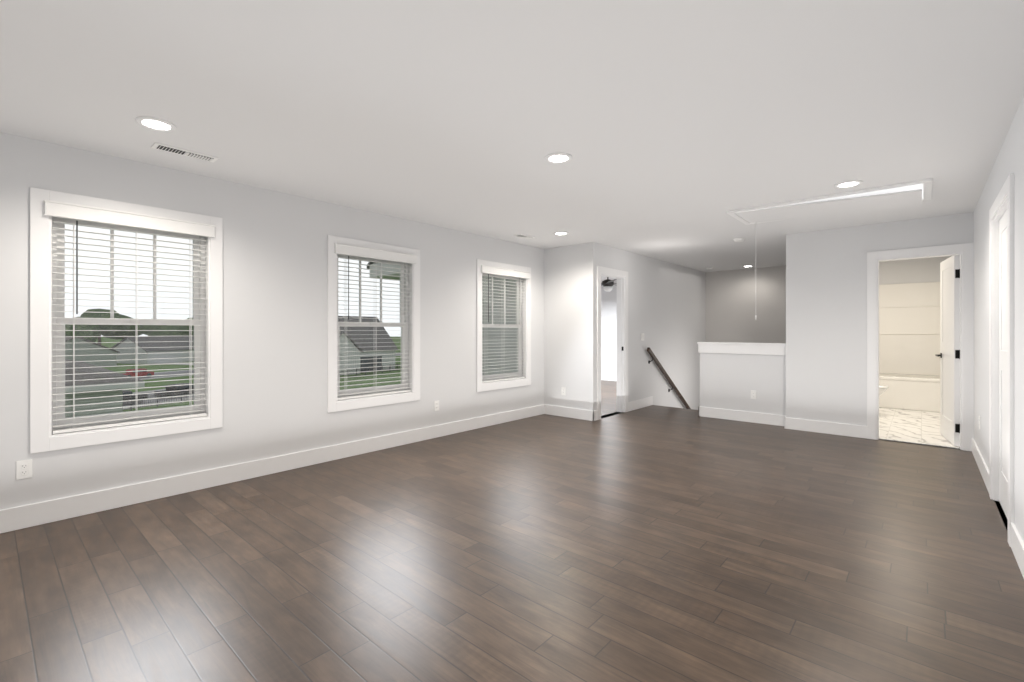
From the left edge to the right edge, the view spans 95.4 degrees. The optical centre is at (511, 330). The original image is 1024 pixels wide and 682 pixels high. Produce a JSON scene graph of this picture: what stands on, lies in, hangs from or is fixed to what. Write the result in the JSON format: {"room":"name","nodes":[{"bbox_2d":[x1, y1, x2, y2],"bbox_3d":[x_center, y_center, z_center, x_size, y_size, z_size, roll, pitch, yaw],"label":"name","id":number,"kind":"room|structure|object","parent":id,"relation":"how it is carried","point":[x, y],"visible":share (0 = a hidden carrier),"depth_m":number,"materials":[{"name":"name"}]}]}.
{"room":"empty loft room","nodes":[
{"label":"empty loft room","id":0,"kind":"room"},
{"bbox_2d":[0,132,543,509],"bbox_3d":[-1.839,0.055,4.395,0.150,2.850,7.065,0,0,41],"label":"wall","id":1,"kind":"structure","parent":0,"point":[274,323],"depth_m":3.95,"materials":[{"name":"white paint"}]},
{"bbox_2d":[16,459,31,479],"bbox_3d":[-3.043,0.865,2.908,0.008,0.115,0.070,0,0,41],"label":"electrical outlet","id":2,"kind":"object","parent":1,"relation":"attached to","point":[23,469],"visible":1,"depth_m":2.90,"materials":[{"name":"white plastic"}]},
{"bbox_2d":[30,187,222,453],"bbox_3d":[-2.725,-0.065,3.374,0.166,1.670,1.070,0,0,41],"label":"window","id":3,"kind":"structure","parent":1,"relation":"in","point":[59,337],"depth_m":3.24,"materials":[{"name":"white plastic"}]},
{"bbox_2d":[44,200,215,433],"bbox_3d":[-2.680,-0.080,3.334,0.114,1.498,0.952,0,0,41],"label":"window blind","id":4,"kind":"object","parent":3,"relation":"attached to","point":[85,213],"visible":0.98,"depth_m":3.28,"materials":[{"name":"white plastic"}]},
{"bbox_2d":[0,404,543,532],"bbox_3d":[-1.765,1.160,4.354,0.014,0.140,6.800,0,0,41],"label":"baseboard","id":5,"kind":"structure","parent":1,"relation":"attached to","point":[27,516],"depth_m":3.70,"materials":[{"name":"white wood"}]},
{"bbox_2d":[327,235,419,412],"bbox_3d":[-1.436,-0.065,4.837,0.166,1.670,1.070,0,0,41],"label":"window","id":6,"kind":"structure","parent":1,"relation":"in","point":[403,324],"depth_m":4.84,"materials":[{"name":"white plastic"}]},
{"bbox_2d":[334,243,417,399],"bbox_3d":[-1.391,-0.080,4.797,0.114,1.498,0.952,0,0,41],"label":"window blind","id":7,"kind":"object","parent":6,"relation":"attached to","point":[350,250],"visible":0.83,"depth_m":4.76,"materials":[{"name":"white plastic"}]},
{"bbox_2d":[434,400,438,410],"bbox_3d":[-0.869,0.865,5.376,0.008,0.115,0.070,0,0,41],"label":"electrical outlet","id":8,"kind":"object","parent":1,"relation":"attached to","point":[436,405],"visible":1,"depth_m":5.37,"materials":[{"name":"white plastic"}]},
{"bbox_2d":[476,259,530,391],"bbox_3d":[-0.144,-0.065,6.304,0.166,1.670,1.070,0,0,41],"label":"window","id":9,"kind":"structure","parent":1,"relation":"in","point":[518,316],"depth_m":6.42,"materials":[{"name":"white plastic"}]},
{"bbox_2d":[481,265,529,382],"bbox_3d":[-0.099,-0.080,6.264,0.114,1.498,0.952,0,0,41],"label":"window blind","id":10,"kind":"object","parent":9,"relation":"attached to","point":[488,270],"visible":0.88,"depth_m":6.20,"materials":[{"name":"white plastic"}]},
{"bbox_2d":[367,262,399,279],"bbox_3d":[0.512,-1.870,10.051,3.800,1.660,5.840,0,0,41],"label":"roof","id":11,"kind":"structure","parent":0,"point":[385,273],"depth_m":8.87,"materials":[{"name":"white"}]},
{"bbox_2d":[482,276,516,374],"bbox_3d":[-0.834,1.520,8.108,3.250,5.820,0.165,0,0,41],"label":"wall","id":12,"kind":"structure","parent":0,"point":[508,347],"depth_m":7.44,"materials":[{"name":"white"}]},
{"bbox_2d":[0,380,1023,681],"bbox_3d":[0.289,1.355,5.676,8.150,0.250,11.800,0,0,41],"label":"floor","id":13,"kind":"structure","parent":0,"point":[660,544],"depth_m":2.41,"materials":[{"name":"brown wood"}]},
{"bbox_2d":[0,0,1023,281],"bbox_3d":[0.289,-1.290,5.676,8.150,0.160,11.800,0,0,41],"label":"ceiling","id":14,"kind":"structure","parent":0,"point":[676,130],"depth_m":2.47,"materials":[{"name":"white paint"}]},
{"bbox_2d":[135,116,176,131],"bbox_3d":[-2.078,-1.205,2.724,0.192,0.010,0.192,0,0,41],"label":"recessed light","id":15,"kind":"object","parent":14,"relation":"in","point":[154,123],"visible":1,"depth_m":2.71,"materials":[{"name":"white"}]},
{"bbox_2d":[151,142,218,162],"bbox_3d":[-2.212,-1.202,3.162,0.115,0.015,0.360,0,0,41],"label":"ceiling vent","id":16,"kind":"object","parent":14,"relation":"in","point":[179,151],"visible":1,"depth_m":3.14,"materials":[{"name":"white metal"}]},
{"bbox_2d":[514,234,535,238],"bbox_3d":[0.168,-1.202,5.969,0.115,0.015,0.300,0,0,41],"label":"ceiling vent","id":17,"kind":"object","parent":14,"relation":"in","point":[524,236],"visible":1,"depth_m":5.93,"materials":[{"name":"white metal"}]},
{"bbox_2d":[545,153,571,162],"bbox_3d":[0.325,-1.205,3.259,0.192,0.010,0.192,0,0,41],"label":"recessed light","id":18,"kind":"object","parent":14,"relation":"in","point":[558,157],"visible":1,"depth_m":3.24,"materials":[{"name":"white"}]},
{"bbox_2d":[553,231,567,234],"bbox_3d":[0.606,-1.205,5.770,0.192,0.010,0.192,0,0,41],"label":"recessed light","id":19,"kind":"object","parent":14,"relation":"in","point":[560,233],"visible":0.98,"depth_m":5.76,"materials":[{"name":"white"}]},
{"bbox_2d":[601,277,616,290],"bbox_3d":[1.902,-0.992,9.170,1.296,0.434,1.247,0,0,41],"label":"fan","id":20,"kind":"object","parent":14,"relation":"hanging from","point":[607,284],"visible":0.4,"depth_m":9.06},
{"bbox_2d":[733,238,744,241],"bbox_3d":[2.985,-1.192,6.126,0.140,0.036,0.140,0,0,41],"label":"smoke detector","id":21,"kind":"object","parent":14,"relation":"attached to","point":[738,239],"visible":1,"depth_m":6.08,"materials":[{"name":"white plastic"}]},
{"bbox_2d":[726,178,932,224],"bbox_3d":[2.984,-1.279,4.468,1.550,0.178,0.710,0,0,41],"label":"attic hatch trim","id":22,"kind":"structure","parent":14,"relation":"attached to","point":[925,185],"depth_m":4.26,"materials":[{"name":"white wood"}]},
{"bbox_2d":[735,189,921,222],"bbox_3d":[2.982,-1.171,4.470,1.429,0.073,0.586,0,0,41],"label":"door","id":23,"kind":"structure","parent":22,"relation":"attached to","point":[908,198],"depth_m":4.36,"materials":[{"name":"white paint"}]},
{"bbox_2d":[834,180,862,187],"bbox_3d":[2.768,-1.205,3.838,0.192,0.010,0.192,0,0,41],"label":"recessed light","id":24,"kind":"object","parent":14,"relation":"in","point":[851,183],"visible":0.98,"depth_m":3.83,"materials":[{"name":"white plastic"}]},
{"bbox_2d":[544,242,597,410],"bbox_3d":[0.774,0.055,6.725,0.990,2.850,0.115,0,0,41],"label":"wall","id":25,"kind":"structure","parent":0,"point":[570,318],"depth_m":6.59,"materials":[{"name":"white paint"}]},
{"bbox_2d":[561,387,565,394],"bbox_3d":[0.737,0.865,6.675,0.070,0.115,0.008,0,0,41],"label":"electrical outlet","id":26,"kind":"object","parent":25,"relation":"attached to","point":[563,390],"visible":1,"depth_m":6.67,"materials":[{"name":"white plastic"}]},
{"bbox_2d":[544,404,595,420],"bbox_3d":[0.803,1.160,6.619,0.834,0.140,0.024,0,0,41],"label":"baseboard","id":27,"kind":"structure","parent":25,"relation":"attached to","point":[590,415],"depth_m":6.58,"materials":[{"name":"white wood"}]},
{"bbox_2d":[598,243,704,417],"bbox_3d":[2.550,1.430,8.079,0.115,5.600,4.265,0,0,41],"label":"wall","id":28,"kind":"structure","parent":0,"point":[666,308],"depth_m":8.05,"materials":[{"name":"white paint"}]},
{"bbox_2d":[597,266,627,419],"bbox_3d":[1.418,0.168,6.794,0.151,2.125,0.880,0,0,41],"label":"door frame","id":29,"kind":"structure","parent":28,"relation":"attached to","point":[621,276],"depth_m":7.02,"materials":[{"name":"white wood"}]},
{"bbox_2d":[628,396,652,411],"bbox_3d":[2.042,1.160,7.406,0.014,0.140,0.865,0,0,41],"label":"baseboard","id":30,"kind":"structure","parent":28,"relation":"attached to","point":[637,404],"depth_m":7.39,"materials":[{"name":"white wood"}]},
{"bbox_2d":[647,347,690,408],"bbox_3d":[2.817,0.957,8.233,0.082,1.380,1.989,0,0,41],"label":"handrail","id":31,"kind":"object","parent":28,"relation":"attached to","point":[665,374],"depth_m":8.04,"materials":[{"name":"brown wood"}]},
{"bbox_2d":[700,353,785,414],"bbox_3d":[3.167,0.890,6.393,1.120,1.180,0.120,0,0,41],"label":"wall","id":32,"kind":"structure","parent":0,"point":[730,381],"depth_m":6.33,"materials":[{"name":"white paint"}]},
{"bbox_2d":[698,406,783,425],"bbox_3d":[3.117,1.160,6.347,1.134,0.140,0.014,0,0,41],"label":"baseboard","id":33,"kind":"structure","parent":32,"relation":"attached to","point":[754,417],"depth_m":6.33,"materials":[{"name":"white wood"}]},
{"bbox_2d":[697,342,785,354],"bbox_3d":[3.150,0.239,6.396,1.148,0.152,0.167,0,0,41],"label":"trim","id":34,"kind":"structure","parent":32,"relation":"on","point":[746,348],"depth_m":6.32,"materials":[{"name":"white wood"}]},
{"bbox_2d":[751,390,755,398],"bbox_3d":[3.237,0.858,6.245,0.070,0.115,0.008,0,0,41],"label":"electrical outlet","id":35,"kind":"object","parent":32,"relation":"attached to","point":[753,394],"visible":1,"depth_m":6.24,"materials":[{"name":"white plastic"}]},
{"bbox_2d":[705,266,785,342],"bbox_3d":[4.832,1.430,9.010,2.310,5.600,0.150,0,0,41],"label":"wall","id":36,"kind":"structure","parent":0,"point":[736,301],"depth_m":9.12,"materials":[{"name":"white paint"}]},
{"bbox_2d":[601,256,950,375],"bbox_3d":[4.140,1.430,10.047,8.150,5.600,0.150,0,0,41],"label":"wall","id":37,"kind":"structure","parent":0,"point":[921,270],"depth_m":8.00,"materials":[{"name":"white paint"}]},
{"bbox_2d":[601,374,616,380],"bbox_3d":[2.632,1.160,11.265,3.975,0.140,0.014,0,0,41],"label":"baseboard","id":38,"kind":"structure","parent":37,"relation":"attached to","point":[603,377],"depth_m":11.46,"materials":[{"name":"white wood"}]},
{"bbox_2d":[786,212,972,448],"bbox_3d":[4.116,0.055,5.353,1.680,2.850,0.115,0,0,41],"label":"wall","id":39,"kind":"structure","parent":0,"point":[826,325],"depth_m":5.52,"materials":[{"name":"white paint"}]},
{"bbox_2d":[784,415,866,437],"bbox_3d":[3.754,1.160,5.606,0.829,0.140,0.044,0,0,41],"label":"baseboard","id":40,"kind":"structure","parent":39,"relation":"attached to","point":[859,431],"depth_m":5.57,"materials":[{"name":"white wood"}]},
{"bbox_2d":[867,243,973,450],"bbox_3d":[4.424,0.168,5.082,0.870,2.125,0.151,0,0,41],"label":"door frame","id":41,"kind":"structure","parent":39,"relation":"attached to","point":[965,252],"depth_m":4.87,"materials":[{"name":"white wood"}]},
{"bbox_2d":[935,255,959,445],"bbox_3d":[4.867,0.208,5.210,0.188,2.020,0.679,0,0,41],"label":"door","id":42,"kind":"structure","parent":39,"relation":"in","point":[949,349],"depth_m":5.09,"materials":[{"name":"painted wood"},{"name":"black metal"}]},
{"bbox_2d":[879,407,959,448],"bbox_3d":[5.301,1.226,6.611,1.565,0.008,3.470,0,0,41],"label":"tile floor","id":43,"kind":"structure","parent":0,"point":[912,426],"depth_m":5.89,"materials":[{"name":"tile"}]},
{"bbox_2d":[879,385,887,395],"bbox_3d":[5.076,0.824,6.923,0.807,0.797,0.440,0,0,41],"label":"toilet","id":44,"kind":"object","parent":43,"relation":"on","point":[882,388],"visible":0.08,"depth_m":6.63,"materials":[{"name":"white ceramic"}]},
{"bbox_2d":[879,282,939,411],"bbox_3d":[6.192,0.215,7.623,1.557,2.013,0.766,0,0,41],"label":"bathtub","id":45,"kind":"object","parent":43,"relation":"on","point":[909,329],"visible":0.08,"depth_m":7.66,"materials":[{"name":"white plastic"}]},
{"bbox_2d":[973,96,1023,542],"bbox_3d":[3.291,0.055,3.032,0.150,2.850,11.800,0,0,41],"label":"wall","id":46,"kind":"structure","parent":0,"point":[1009,159],"depth_m":2.88,"materials":[{"name":"white paint"}]},
{"bbox_2d":[972,438,988,491],"bbox_3d":[4.130,1.160,4.109,0.014,0.140,1.735,0,0,41],"label":"baseboard","id":47,"kind":"structure","parent":46,"relation":"attached to","point":[982,466],"depth_m":4.01,"materials":[{"name":"white wood"}]},
{"bbox_2d":[989,173,1013,546],"bbox_3d":[3.256,0.168,3.002,0.174,2.125,1.080,0,0,41],"label":"door frame","id":48,"kind":"structure","parent":46,"relation":"attached to","point":[1003,201],"depth_m":3.36,"materials":[{"name":"white wood"}]},
{"bbox_2d":[999,208,1007,519],"bbox_3d":[3.239,0.216,3.017,0.043,2.020,0.874,0,0,41],"label":"door","id":49,"kind":"structure","parent":46,"relation":"in","point":[1003,360],"depth_m":3.21,"materials":[{"name":"white wood"}]},
{"bbox_2d":[1011,523,1023,577],"bbox_3d":[1.135,1.160,0.709,0.014,0.140,5.165,0,0,41],"label":"baseboard","id":50,"kind":"structure","parent":46,"relation":"attached to","point":[1017,545],"depth_m":2.46,"materials":[{"name":"white wood"}]},
{"label":"outside","id":51,"kind":"structure","parent":0,"visible":0},
{"bbox_2d":[96,337,400,411],"bbox_3d":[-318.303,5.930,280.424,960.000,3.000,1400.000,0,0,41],"label":"lawn","id":52,"kind":"structure","parent":51,"point":[176,368],"depth_m":74.06,"materials":[{"name":"green plant"}]},
{"bbox_2d":[65,325,96,341],"bbox_3d":[-104.408,2.995,109.119,10.678,8.869,10.634,0,0,41],"label":"tree","id":53,"kind":"object","parent":52,"relation":"on","point":[82,333],"depth_m":108.24,"materials":[{"name":"green plant"}]},
{"bbox_2d":[65,317,98,335],"bbox_3d":[-149.066,1.270,157.109,10.920,12.320,14.180,0,0,41],"label":"tree","id":54,"kind":"object","parent":52,"relation":"on","point":[92,327],"depth_m":158.07,"materials":[{"name":"green plant"}]},
{"bbox_2d":[65,336,118,366],"bbox_3d":[-91.221,4.240,93.093,13.800,6.380,14.800,0,0,18],"label":"house","id":55,"kind":"structure","parent":52,"relation":"on","point":[89,347],"depth_m":93.07,"materials":[{"name":"grey"}]},
{"bbox_2d":[80,309,121,344],"bbox_3d":[-151.189,-0.364,169.289,13.159,15.587,13.928,0,0,41],"label":"tree","id":56,"kind":"object","parent":52,"relation":"on","point":[107,327],"depth_m":167.73,"materials":[{"name":"green plant"}]},
{"bbox_2d":[65,359,144,417],"bbox_3d":[-22.573,3.130,11.758,13.900,6.600,18.700,0,0,41],"label":"house","id":57,"kind":"structure","parent":52,"relation":"on","point":[97,388],"depth_m":13.74,"materials":[{"name":"grey"}]},
{"bbox_2d":[102,314,141,339],"bbox_3d":[-153.396,0.388,183.382,12.898,14.083,14.907,0,0,41],"label":"tree","id":58,"kind":"object","parent":52,"relation":"on","point":[120,333],"depth_m":180.51,"materials":[{"name":"green plant"}]},
{"bbox_2d":[111,336,193,363],"bbox_3d":[-84.283,4.390,112.390,12.800,6.080,15.800,0,0,18],"label":"house","id":59,"kind":"structure","parent":52,"relation":"on","point":[126,344],"depth_m":106.37,"materials":[{"name":"white"}]},
{"bbox_2d":[139,325,180,336],"bbox_3d":[-95.919,2.058,127.000,10.534,10.744,9.168,0,0,41],"label":"tree","id":60,"kind":"object","parent":52,"relation":"on","point":[157,333],"depth_m":123.91,"materials":[{"name":"green plant"}]},
{"bbox_2d":[167,325,193,335],"bbox_3d":[-140.412,1.487,195.619,13.624,11.886,15.218,0,0,41],"label":"tree","id":61,"kind":"object","parent":52,"relation":"on","point":[182,327],"depth_m":192.02,"materials":[{"name":"green plant"}]},
{"bbox_2d":[123,364,400,409],"bbox_3d":[-32.213,6.770,53.444,0.081,1.320,102.040,0,0,18],"label":"fence","id":62,"kind":"object","parent":52,"relation":"on","point":[383,368],"depth_m":47.94,"materials":[{"name":"black"}]},
{"bbox_2d":[338,316,397,374],"bbox_3d":[-31.871,2.290,87.052,18.300,10.280,17.300,0,0,41],"label":"house","id":63,"kind":"structure","parent":52,"relation":"on","point":[362,346],"depth_m":86.36,"materials":[{"name":"grey"}]},
{"bbox_2d":[123,353,400,408],"bbox_3d":[-57.806,7.395,45.337,268.866,0.070,556.523,0,0,41],"label":"street","id":64,"kind":"structure","parent":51,"point":[183,373],"depth_m":70.36,"materials":[{"name":"grey asphalt"}]},
{"bbox_2d":[123,390,147,402],"bbox_3d":[-39.220,6.687,46.310,1.980,1.395,4.600,0,0,18],"label":"car","id":65,"kind":"object","parent":64,"relation":"on","point":[133,398],"depth_m":46.80,"materials":[{"name":"black metal"}]},
{"bbox_2d":[120,368,153,376],"bbox_3d":[-58.947,6.687,72.886,1.980,1.395,4.600,0,0,18],"label":"sedan","id":66,"kind":"object","parent":64,"relation":"on","point":[133,373],"depth_m":72.65,"materials":[{"name":"red metal"}]},
{"bbox_2d":[154,383,193,397],"bbox_3d":[-37.329,6.687,52.636,1.980,1.393,4.900,0,0,14],"label":"car","id":67,"kind":"object","parent":64,"relation":"on","point":[177,388],"depth_m":51.34,"materials":[{"name":"black metal"}]}
]}

